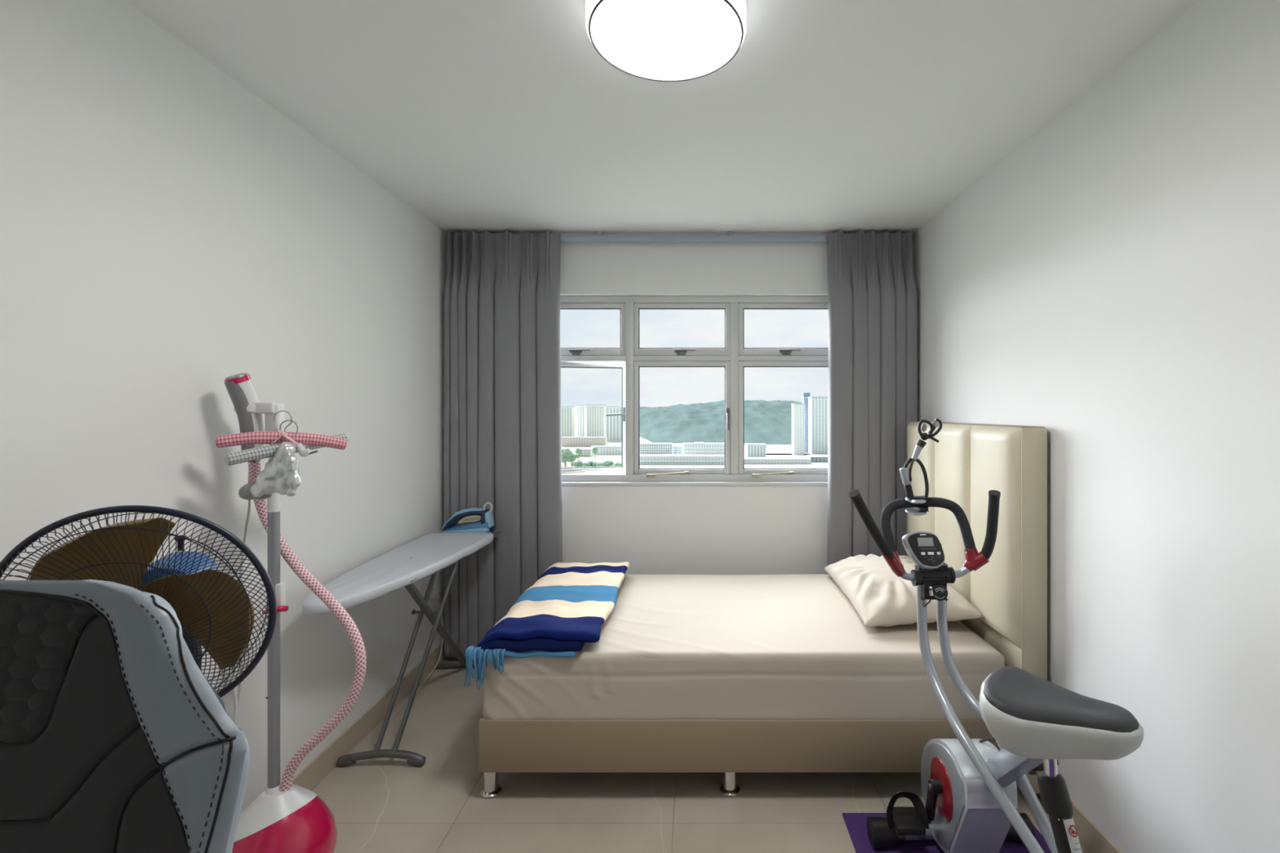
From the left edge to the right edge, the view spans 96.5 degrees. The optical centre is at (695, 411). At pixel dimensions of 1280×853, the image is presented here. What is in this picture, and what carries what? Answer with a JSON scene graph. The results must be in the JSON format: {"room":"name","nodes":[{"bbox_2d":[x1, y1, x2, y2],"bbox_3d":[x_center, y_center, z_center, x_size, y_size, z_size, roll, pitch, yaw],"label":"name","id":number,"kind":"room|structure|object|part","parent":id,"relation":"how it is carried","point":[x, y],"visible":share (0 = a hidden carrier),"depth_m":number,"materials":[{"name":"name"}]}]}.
{"room":"bedroom","nodes":[
{"label":"bedroom","id":0,"kind":"room"},
{"bbox_2d":[0,0,447,814],"bbox_3d":[-1.604,0.250,1.058,0.150,2.700,5.215,0,0,0],"label":"wall","id":1,"kind":"structure","parent":0,"point":[168,233],"depth_m":1.77,"materials":[{"name":"white paint"}]},
{"bbox_2d":[292,640,444,790],"bbox_3d":[-1.523,1.446,1.058,0.012,0.108,4.915,0,0,0],"label":"baseboard","id":2,"kind":"structure","parent":1,"relation":"attached to","point":[320,766],"depth_m":2.56,"materials":[{"name":"tile"}]},
{"bbox_2d":[426,584,436,604],"bbox_3d":[-1.512,1.055,3.270,0.035,0.090,0.090,0,0,0],"label":"wall socket","id":3,"kind":"object","parent":1,"relation":"attached to","point":[433,593],"visible":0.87,"depth_m":3.26,"materials":[{"name":"white plastic"}]},
{"bbox_2d":[373,596,443,745],"bbox_3d":[-1.470,1.280,2.931,0.039,0.443,0.765,0,0,-2],"label":"cord","id":4,"kind":"object","parent":3,"relation":"hanging from","point":[396,713],"visible":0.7,"depth_m":3.17,"materials":[{"name":"grey plastic"}]},
{"bbox_2d":[124,0,1198,233],"bbox_3d":[-0.091,-1.160,1.058,3.176,0.120,5.215,0,0,0],"label":"ceiling","id":5,"kind":"structure","parent":0,"point":[491,116],"depth_m":2.00,"materials":[{"name":"white paint"}]},
{"bbox_2d":[466,231,864,242],"bbox_3d":[-0.091,-1.067,3.477,2.836,0.064,0.030,0,0,0],"label":"rail","id":6,"kind":"object","parent":5,"relation":"attached to","point":[599,237],"visible":0.7,"depth_m":3.46,"materials":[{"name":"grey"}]},
{"bbox_2d":[444,230,562,657],"bbox_3d":[-1.151,0.192,3.415,0.706,2.547,0.105,0,0,0],"label":"curtain","id":7,"kind":"object","parent":6,"relation":"hanging from","point":[503,407],"visible":0.86,"depth_m":3.39,"materials":[{"name":"grey fabric"}]},
{"bbox_2d":[826,230,917,573],"bbox_3d":[1.060,0.192,3.414,0.528,2.547,0.097,0,0,0],"label":"curtain","id":8,"kind":"object","parent":6,"relation":"hanging from","point":[873,294],"visible":0.76,"depth_m":3.38,"materials":[{"name":"grey fabric"}]},
{"bbox_2d":[585,0,746,81],"bbox_3d":[-0.077,-1.044,1.517,0.424,0.111,0.424,0,0,0],"label":"ceiling lamp","id":9,"kind":"object","parent":5,"relation":"attached to","point":[654,40],"visible":1,"depth_m":1.50,"materials":[{"name":"white plastic"}]},
{"bbox_2d":[453,233,902,574],"bbox_3d":[-0.091,0.250,3.590,2.876,2.700,0.150,0,0,0],"label":"wall","id":10,"kind":"structure","parent":0,"point":[655,530],"depth_m":3.52,"materials":[{"name":"white paint"}]},
{"bbox_2d":[560,295,828,486],"bbox_3d":[-0.083,-0.130,3.622,2.035,1.190,0.225,0,0,0],"label":"window","id":11,"kind":"structure","parent":10,"relation":"in","point":[734,357],"depth_m":3.58,"materials":[{"name":"silver metal"}]},
{"bbox_3d":[-0.725,-0.371,3.563,0.135,0.036,0.023,0,0,0],"label":"handle","id":12,"kind":"part","parent":11,"relation":"part of","materials":[{"name":"grey"}]},
{"bbox_3d":[-0.743,-0.515,3.597,0.608,0.331,0.044,0,0,0],"label":"sash","id":13,"kind":"part","parent":11,"relation":"part of","materials":[{"name":"clear glass"}]},
{"bbox_3d":[-0.744,0.041,3.655,0.608,0.710,0.044,0,0,-11],"label":"sash","id":14,"kind":"part","parent":11,"relation":"part of","materials":[{"name":"clear glass"}]},
{"bbox_3d":[-0.508,0.021,3.661,0.134,0.090,0.029,0,0,-15],"label":"handle","id":15,"kind":"part","parent":11,"relation":"part of","materials":[{"name":"grey"}]},
{"bbox_3d":[-0.084,0.041,3.597,0.608,0.710,0.044,0,0,0],"label":"sash","id":16,"kind":"part","parent":11,"relation":"part of","materials":[{"name":"silver metal"}]},
{"bbox_3d":[-0.084,-0.515,3.597,0.608,0.331,0.044,0,0,0],"label":"sash","id":17,"kind":"part","parent":11,"relation":"part of","materials":[{"name":"clear glass"}]},
{"bbox_3d":[-0.066,-0.371,3.563,0.135,0.036,0.023,0,0,0],"label":"handle","id":18,"kind":"part","parent":11,"relation":"part of","materials":[{"name":"grey"}]},
{"bbox_3d":[-0.084,0.425,3.591,1.937,0.056,0.068,0,0,0],"label":"frame sill","id":19,"kind":"part","parent":11,"relation":"part of","materials":[{"name":"silver metal"}]},
{"bbox_3d":[0.203,0.051,3.557,0.024,0.140,0.035,0,0,0],"label":"handle","id":20,"kind":"part","parent":11,"relation":"part of","materials":[{"name":"grey metal"}]},
{"bbox_3d":[0.576,0.041,3.597,0.608,0.710,0.044,0,0,0],"label":"sash","id":21,"kind":"part","parent":11,"relation":"part of","materials":[{"name":"clear glass"}]},
{"bbox_3d":[0.576,-0.515,3.597,0.608,0.331,0.044,0,0,0],"label":"sash","id":22,"kind":"part","parent":11,"relation":"part of","materials":[{"name":"clear glass"}]},
{"bbox_3d":[0.593,-0.371,3.563,0.135,0.036,0.023,0,0,0],"label":"handle","id":23,"kind":"part","parent":11,"relation":"part of","materials":[{"name":"grey"}]},
{"bbox_2d":[311,657,1088,852],"bbox_3d":[-0.091,1.550,1.058,2.876,0.100,4.915,0,0,0],"label":"floor","id":24,"kind":"structure","parent":0,"point":[383,805],"depth_m":2.17,"materials":[{"name":"beige tile"}]},
{"bbox_2d":[0,579,249,852],"bbox_3d":[-0.756,0.844,0.371,0.690,1.313,0.711,0,0,0],"label":"gaming chair","id":25,"kind":"object","parent":24,"relation":"on","point":[114,739],"visible":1,"depth_m":0.60,"materials":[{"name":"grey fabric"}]},
{"bbox_2d":[0,505,276,724],"bbox_3d":[-1.166,0.852,1.313,0.471,1.334,0.500,0,0,-13],"label":"pedestal fan","id":26,"kind":"object","parent":24,"relation":"on","point":[214,611],"visible":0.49,"depth_m":1.16,"materials":[{"name":"black"}]},
{"bbox_3d":[-1.170,0.331,1.130,0.218,0.229,0.068,0,0,-17],"label":"blade","id":27,"kind":"part","parent":26,"relation":"part of","materials":[{"name":"brown plastic"}]},
{"bbox_3d":[-1.179,0.302,1.303,0.023,0.035,0.024,0,0,0],"label":"swing knob","id":28,"kind":"part","parent":26,"relation":"part of","materials":[{"name":"black plastic"}]},
{"bbox_3d":[-1.043,0.446,1.201,0.198,0.240,0.079,0,0,-14],"label":"blade","id":29,"kind":"part","parent":26,"relation":"part of","materials":[{"name":"brown plastic"}]},
{"bbox_3d":[-1.271,0.985,1.443,0.358,1.067,0.132,0,0,37],"label":"power cord","id":30,"kind":"part","parent":26,"relation":"part of","materials":[{"name":"grey plastic"}]},
{"bbox_2d":[223,373,366,852],"bbox_3d":[-1.305,0.690,1.836,0.398,1.620,0.326,0,0,-35],"label":"steamer","id":31,"kind":"object","parent":24,"relation":"on","point":[286,817],"visible":0.79,"depth_m":1.80,"materials":[{"name":"white"}]},
{"bbox_3d":[-1.425,-0.108,1.767,0.056,0.025,0.054,0,0,0],"label":"steam plate","id":32,"kind":"part","parent":31,"relation":"part of","materials":[{"name":"grey"}]},
{"bbox_3d":[-1.466,0.646,1.861,0.089,1.194,0.039,0,0,8],"label":"power cord","id":33,"kind":"part","parent":31,"relation":"part of","materials":[{"name":"grey plastic"}]},
{"bbox_2d":[265,782,280,794],"bbox_3d":[-1.345,1.206,1.815,0.044,0.023,0.044,0,0,0],"label":"socket","id":34,"kind":"object","parent":31,"relation":"attached to","point":[274,788],"depth_m":1.80,"materials":[{"name":"white plastic"}]},
{"bbox_2d":[214,410,347,449],"bbox_3d":[-1.283,0.063,1.776,0.337,0.130,0.074,0,0,-34],"label":"hanger","id":35,"kind":"object","parent":31,"relation":"hanging from","point":[250,437],"visible":0.99,"depth_m":1.76,"materials":[{"name":"pink fabric"}]},
{"bbox_2d":[238,441,301,499],"bbox_3d":[-1.300,0.182,1.743,0.186,0.178,0.062,0,0,0],"label":"mitt","id":36,"kind":"object","parent":35,"relation":"hanging from","point":[279,475],"visible":1,"depth_m":1.72,"materials":[{"name":"white fabric"}]},
{"bbox_3d":[-1.335,1.375,1.815,0.326,0.241,0.326,0,0,0],"label":"water tank","id":37,"kind":"part","parent":31,"relation":"part of","materials":[{"name":"pink"}]},
{"bbox_2d":[278,785,293,792],"bbox_3d":[-1.312,1.218,1.820,0.042,0.020,0.042,0,0,0],"label":"socket","id":38,"kind":"object","parent":31,"relation":"attached to","point":[289,788],"depth_m":1.81,"materials":[{"name":"white plastic"}]},
{"bbox_2d":[224,419,347,465],"bbox_3d":[-1.280,0.094,1.796,0.054,0.132,0.332,0,0,38],"label":"hanger","id":39,"kind":"object","parent":31,"relation":"hanging from","point":[269,451],"visible":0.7,"depth_m":1.72,"materials":[{"name":"white fabric"}]},
{"bbox_2d":[302,529,502,766],"bbox_3d":[-1.310,1.086,2.670,0.394,0.825,1.369,0,0,0],"label":"ironing board","id":40,"kind":"object","parent":24,"relation":"on","point":[420,558],"visible":0.94,"depth_m":2.50,"materials":[{"name":"white fabric"}]},
{"bbox_3d":[-1.301,1.080,2.595,0.021,0.749,0.411,0,0,15],"label":"leg","id":41,"kind":"part","parent":40,"relation":"part of","materials":[{"name":"grey metal"}]},
{"bbox_3d":[-1.218,1.080,2.595,0.021,0.750,0.415,0,0,17],"label":"leg","id":42,"kind":"part","parent":40,"relation":"part of","materials":[{"name":"grey metal"}]},
{"bbox_3d":[-1.272,1.091,2.840,0.028,0.772,0.951,0,0,-8],"label":"leg","id":43,"kind":"part","parent":40,"relation":"part of","materials":[{"name":"grey metal"}]},
{"bbox_2d":[441,502,494,533],"bbox_3d":[-1.306,0.613,3.262,0.297,0.182,0.119,0,0,0],"label":"iron","id":44,"kind":"object","parent":40,"relation":"on","point":[486,523],"visible":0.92,"depth_m":3.25,"materials":[{"name":"blue metal"}]},
{"bbox_3d":[-1.337,0.616,3.262,0.234,0.121,0.022,0,0,0],"label":"handle","id":45,"kind":"part","parent":44,"relation":"part of","materials":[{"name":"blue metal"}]},
{"bbox_3d":[-1.331,0.629,3.262,0.234,0.127,0.043,0,0,0],"label":"handle","id":46,"kind":"part","parent":44,"relation":"part of","materials":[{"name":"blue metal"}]},
{"bbox_3d":[-1.312,0.665,3.262,0.276,0.060,0.115,0,0,0],"label":"trim","id":47,"kind":"part","parent":44,"relation":"part of","materials":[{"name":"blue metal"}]},
{"bbox_2d":[478,421,1047,798],"bbox_3d":[0.245,0.778,2.714,2.177,1.441,1.132,0,0,0],"label":"bed","id":48,"kind":"object","parent":24,"relation":"on","point":[969,460],"visible":0.4,"depth_m":2.17,"materials":[{"name":"leather"}]},
{"bbox_3d":[-0.803,1.441,2.235,0.080,0.116,0.080,0,0,0],"label":"leg","id":49,"kind":"part","parent":48,"relation":"part of","materials":[{"name":"silver metal"}]},
{"bbox_3d":[0.137,1.441,2.245,0.080,0.116,0.080,0,0,0],"label":"leg","id":50,"kind":"part","parent":48,"relation":"part of","materials":[{"name":"silver metal"}]},
{"bbox_3d":[0.198,1.282,2.720,2.054,0.200,1.100,0,0,0],"label":"rail","id":51,"kind":"part","parent":48,"relation":"part of","materials":[{"name":"leather"}]},
{"bbox_2d":[482,573,1004,720],"bbox_3d":[0.187,1.063,2.718,2.021,0.273,1.091,0,0,0],"label":"mattress","id":52,"kind":"object","parent":48,"relation":"on","point":[669,646],"visible":0.72,"depth_m":2.18,"materials":[{"name":"beige fabric"}]},
{"bbox_2d":[464,561,629,690],"bbox_3d":[-0.618,0.942,2.684,0.515,0.215,1.113,0,0,0],"label":"blanket","id":53,"kind":"object","parent":52,"relation":"on","point":[566,608],"visible":1,"depth_m":2.37,"materials":[{"name":"blue fabric"}]},
{"bbox_2d":[824,554,984,626],"bbox_3d":[0.960,0.844,2.785,0.511,0.189,0.882,0,0,0],"label":"pillow","id":54,"kind":"object","parent":52,"relation":"on","point":[881,597],"visible":0.7,"depth_m":2.51,"materials":[{"name":"beige fabric"}]},
{"bbox_3d":[1.214,0.481,3.091,0.040,0.838,0.370,0,0,0],"label":"channel panel","id":55,"kind":"part","parent":48,"relation":"part of","materials":[{"name":"leather"}]},
{"bbox_3d":[1.214,0.481,2.717,0.040,0.838,0.372,0,0,0],"label":"channel panel","id":56,"kind":"part","parent":48,"relation":"part of","materials":[{"name":"leather"}]},
{"bbox_3d":[1.284,0.754,2.715,0.099,1.392,1.130,0,0,0],"label":"headboard","id":57,"kind":"part","parent":48,"relation":"part of","materials":[{"name":"leather"}]},
{"bbox_3d":[1.227,1.031,2.715,0.014,0.258,1.126,0,0,0],"label":"panel","id":58,"kind":"part","parent":48,"relation":"part of","materials":[{"name":"leather"}]},
{"bbox_3d":[1.214,0.481,2.341,0.040,0.838,0.375,0,0,0],"label":"channel panel","id":59,"kind":"part","parent":48,"relation":"part of","materials":[{"name":"leather"}]},
{"bbox_3d":[1.282,0.754,2.150,0.097,1.381,0.004,0,0,0],"label":"panel","id":60,"kind":"part","parent":48,"relation":"part of","materials":[{"name":"leather"}]},
{"bbox_2d":[841,813,1050,852],"bbox_3d":[0.883,1.496,1.242,0.677,0.006,1.745,0,0,0],"label":"exercise mat","id":61,"kind":"object","parent":24,"relation":"on","point":[855,823],"visible":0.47,"depth_m":1.96,"materials":[{"name":"purple rubber"}]},
{"bbox_2d":[848,489,1144,852],"bbox_3d":[0.853,0.876,1.560,0.695,1.236,0.969,0,0,0],"label":"exercise bike","id":62,"kind":"object","parent":61,"relation":"on","point":[969,788],"visible":0.99,"depth_m":1.72,"materials":[{"name":"silver metal"}]},
{"bbox_2d":[899,418,942,515],"bbox_3d":[0.792,0.196,2.002,0.154,0.341,0.076,0,0,0],"label":"holder","id":63,"kind":"object","parent":62,"relation":"attached to","point":[905,473],"visible":1,"depth_m":1.98,"materials":[{"name":"silver metal"}]},
{"bbox_3d":[0.748,0.281,1.990,0.031,0.052,0.020,0,0,0],"label":"clamp lever","id":64,"kind":"part","parent":63,"relation":"part of","materials":[{"name":"black plastic"}]},
{"bbox_3d":[0.783,1.282,1.873,0.040,0.139,0.053,0,0,0],"label":"crank arm","id":65,"kind":"part","parent":62,"relation":"part of","materials":[{"name":"black plastic"}]},
{"bbox_3d":[0.834,0.620,1.946,0.056,0.056,0.034,0,0,14],"label":"tension knob","id":66,"kind":"part","parent":62,"relation":"part of","materials":[{"name":"black plastic"}]},
{"bbox_3d":[0.894,0.940,1.555,0.052,0.395,0.410,0,0,6],"label":"seat frame","id":67,"kind":"part","parent":62,"relation":"part of","materials":[{"name":"silver metal"}]},
{"bbox_3d":[0.802,0.797,1.285,0.027,0.107,0.063,0,0,38],"label":"seat post","id":68,"kind":"part","parent":62,"relation":"part of","materials":[{"name":"silver metal"}]},
{"bbox_2d":[913,0,1279,852],"bbox_3d":[1.423,0.250,1.058,0.150,2.700,5.215,0,0,0],"label":"wall","id":69,"kind":"structure","parent":0,"point":[1110,286],"depth_m":1.66,"materials":[{"name":"white paint"}]},
{"bbox_2d":[1036,793,1122,852],"bbox_3d":[1.341,1.446,1.058,0.012,0.108,4.915,0,0,0],"label":"baseboard","id":70,"kind":"structure","parent":69,"relation":"attached to","point":[1090,836],"depth_m":1.92,"materials":[{"name":"tile"}]},
{"label":"outside","id":71,"kind":"structure","parent":0,"visible":0},
{"bbox_2d":[561,436,827,473],"bbox_3d":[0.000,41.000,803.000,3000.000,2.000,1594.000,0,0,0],"label":"ground","id":72,"kind":"structure","parent":71,"point":[771,451],"depth_m":474.06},
{"bbox_2d":[561,448,571,466],"bbox_3d":[-92.171,32.967,399.513,11.019,14.067,10.962,0,0,0],"label":"tree","id":73,"kind":"object","parent":72,"relation":"on","point":[566,453],"visible":0.8,"depth_m":395.90,"materials":[{"name":"green plant"}]},
{"bbox_2d":[561,406,574,436],"bbox_3d":[-180.598,16.698,798.000,19.323,46.604,16.800,0,0,0],"label":"tower block","id":74,"kind":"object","parent":72,"relation":"on","point":[567,412],"visible":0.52,"depth_m":790.04,"materials":[{"name":"white concrete"}]},
{"bbox_2d":[568,452,577,466],"bbox_3d":[-88.733,34.644,409.664,9.194,10.712,8.428,0,0,0],"label":"tree","id":75,"kind":"object","parent":72,"relation":"on","point":[574,456],"visible":0.83,"depth_m":406.68,"materials":[{"name":"green plant"}]},
{"bbox_2d":[572,459,582,466],"bbox_3d":[-80.833,36.817,391.737,7.310,6.366,7.562,0,0,0],"label":"tree","id":76,"kind":"object","parent":72,"relation":"on","point":[579,463],"visible":0.9,"depth_m":389.76,"materials":[{"name":"green plant"}]},
{"bbox_2d":[574,448,582,459],"bbox_3d":[-96.306,35.348,469.595,6.151,9.303,6.086,0,0,0],"label":"tree","id":77,"kind":"object","parent":72,"relation":"on","point":[578,451],"visible":1,"depth_m":468.14,"materials":[{"name":"green plant"}]},
{"bbox_3d":[-96.306,33.421,469.595,6.152,5.448,6.086,0,0,0],"label":"crown","id":78,"kind":"part","parent":77,"relation":"part of","materials":[{"name":"green plant"}]},
{"bbox_2d":[574,404,586,436],"bbox_3d":[-165.771,15.642,823.000,15.132,48.715,16.800,0,0,0],"label":"tower block","id":79,"kind":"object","parent":72,"relation":"on","point":[580,411],"visible":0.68,"depth_m":814.92,"materials":[{"name":"white concrete"}]},
{"bbox_2d":[561,436,607,446],"bbox_3d":[-126.049,34.696,647.000,50.319,10.608,14.800,0,0,0],"label":"block","id":80,"kind":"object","parent":72,"relation":"on","point":[566,441],"visible":0.94,"depth_m":639.95,"materials":[{"name":"beige concrete"}]},
{"bbox_2d":[576,448,593,456],"bbox_3d":[-98.476,36.713,506.000,13.696,6.574,12.800,0,0,0],"label":"block","id":81,"kind":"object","parent":72,"relation":"on","point":[586,451],"visible":0.7,"depth_m":499.98,"materials":[{"name":"white"}]},
{"bbox_2d":[582,462,590,466],"bbox_3d":[-74.406,37.474,387.815,5.652,5.208,6.832,0,0,0],"label":"tree","id":82,"kind":"object","parent":72,"relation":"on","point":[584,464],"visible":0.77,"depth_m":385.97,"materials":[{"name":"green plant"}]},
{"bbox_2d":[587,461,597,466],"bbox_3d":[-70.646,37.166,394.593,7.980,5.668,7.887,0,0,0],"label":"tree","id":83,"kind":"object","parent":72,"relation":"on","point":[593,464],"visible":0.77,"depth_m":392.05,"materials":[{"name":"green plant"}]},
{"bbox_2d":[591,447,597,458],"bbox_3d":[-84.737,35.193,479.700,4.912,9.614,4.979,0,0,0],"label":"tree","id":84,"kind":"object","parent":72,"relation":"on","point":[594,451],"visible":1,"depth_m":478.54,"materials":[{"name":"green plant"}]},
{"bbox_3d":[-84.737,33.172,479.700,4.912,5.573,4.979,0,0,0],"label":"crown","id":85,"kind":"part","parent":84,"relation":"part of","materials":[{"name":"green plant"}]},
{"bbox_2d":[586,404,606,436],"bbox_3d":[-138.921,15.292,798.000,24.880,49.415,16.800,0,0,0],"label":"tower block","id":86,"kind":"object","parent":72,"relation":"on","point":[596,413],"visible":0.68,"depth_m":790.04,"materials":[{"name":"white concrete"}]},
{"bbox_2d":[596,462,606,466],"bbox_3d":[-63.304,37.178,384.884,7.259,5.643,7.354,0,0,0],"label":"tree","id":87,"kind":"object","parent":72,"relation":"on","point":[598,464],"visible":0.75,"depth_m":382.41,"materials":[{"name":"green plant"}]},
{"bbox_2d":[590,445,621,454],"bbox_3d":[-79.250,36.167,526.000,33.719,7.666,12.800,0,0,0],"label":"block","id":88,"kind":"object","parent":72,"relation":"on","point":[602,450],"visible":0.54,"depth_m":520.02,"materials":[{"name":"white concrete"}]},
{"bbox_2d":[604,460,613,466],"bbox_3d":[-58.956,37.345,391.948,8.245,7.097,8.138,0,0,0],"label":"tree","id":89,"kind":"object","parent":72,"relation":"on","point":[609,463],"visible":0.52,"depth_m":389.38,"materials":[{"name":"green plant"}]},
{"bbox_2d":[605,406,621,441],"bbox_3d":[-105.404,16.876,748.000,22.488,46.248,16.800,0,0,0],"label":"tower block","id":90,"kind":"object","parent":72,"relation":"on","point":[613,423],"visible":0.82,"depth_m":740.00,"materials":[{"name":"white concrete"}]},
{"bbox_2d":[611,462,621,466],"bbox_3d":[-52.702,37.221,385.833,9.186,5.737,7.684,0,0,0],"label":"tree","id":91,"kind":"object","parent":72,"relation":"on","point":[616,464],"visible":0.53,"depth_m":382.88,"materials":[{"name":"green plant"}]},
{"bbox_2d":[640,443,672,454],"bbox_3d":[-34.584,34.340,507.000,28.936,11.320,14.800,0,0,0],"label":"block","id":92,"kind":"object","parent":72,"relation":"on","point":[645,448],"visible":0.78,"depth_m":499.98,"materials":[{"name":"white concrete"}]},
{"bbox_2d":[672,445,683,454],"bbox_3d":[-15.393,35.687,511.000,9.088,8.627,12.800,0,0,0],"label":"block","id":93,"kind":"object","parent":72,"relation":"on","point":[677,450],"visible":0.88,"depth_m":505.00,"materials":[{"name":"white concrete"}]},
{"bbox_2d":[640,454,724,464],"bbox_3d":[-7.474,36.906,434.000,72.547,6.189,18.800,0,0,0],"label":"block","id":94,"kind":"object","parent":72,"relation":"on","point":[644,459],"visible":0.84,"depth_m":425.05,"materials":[{"name":"white"}]},
{"bbox_2d":[683,442,724,454],"bbox_3d":[11.254,33.468,487.000,42.441,13.064,14.800,0,0,0],"label":"block","id":95,"kind":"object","parent":72,"relation":"on","point":[690,448],"visible":0.59,"depth_m":480.00,"materials":[{"name":"white concrete"}]},
{"bbox_2d":[745,443,766,457],"bbox_3d":[52.849,34.334,496.000,16.884,11.332,12.800,0,0,0],"label":"block","id":96,"kind":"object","parent":72,"relation":"on","point":[753,450],"visible":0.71,"depth_m":489.95,"materials":[{"name":"white concrete"}]},
{"bbox_2d":[744,457,811,464],"bbox_3d":[59.232,38.131,439.000,56.755,3.739,18.800,0,0,0],"label":"block","id":97,"kind":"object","parent":72,"relation":"on","point":[748,460],"visible":0.91,"depth_m":429.95,"materials":[{"name":"white"}]},
{"bbox_2d":[791,403,804,454],"bbox_3d":[95.100,16.425,526.000,10.554,47.149,12.800,0,0,0],"label":"apartment tower","id":98,"kind":"structure","parent":72,"relation":"on","point":[797,409],"depth_m":520.02,"materials":[{"name":"white concrete"}]},
{"bbox_2d":[800,392,809,453],"bbox_3d":[107.930,11.076,554.000,7.224,57.849,12.800,0,0,0],"label":"apartment tower","id":99,"kind":"structure","parent":72,"relation":"on","point":[805,395],"depth_m":548.04,"materials":[{"name":"blue"}]},
{"bbox_2d":[805,454,827,462],"bbox_3d":[102.251,37.724,453.000,24.798,4.552,16.800,0,0,0],"label":"block","id":100,"kind":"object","parent":72,"relation":"on","point":[815,458],"visible":0.63,"depth_m":445.01,"materials":[{"name":"grey"}]},
{"bbox_2d":[808,396,828,453],"bbox_3d":[117.277,13.222,538.000,18.508,53.556,16.800,0,0,0],"label":"apartment tower","id":101,"kind":"structure","parent":72,"relation":"on","point":[818,406],"depth_m":530.02,"materials":[{"name":"white concrete"}]},
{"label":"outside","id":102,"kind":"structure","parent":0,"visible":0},
{"bbox_2d":[640,400,801,444],"bbox_3d":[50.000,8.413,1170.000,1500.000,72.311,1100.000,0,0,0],"label":"wooded hill","id":103,"kind":"structure","parent":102,"point":[766,422],"depth_m":952.73,"materials":[{"name":"green plant"}]}
]}

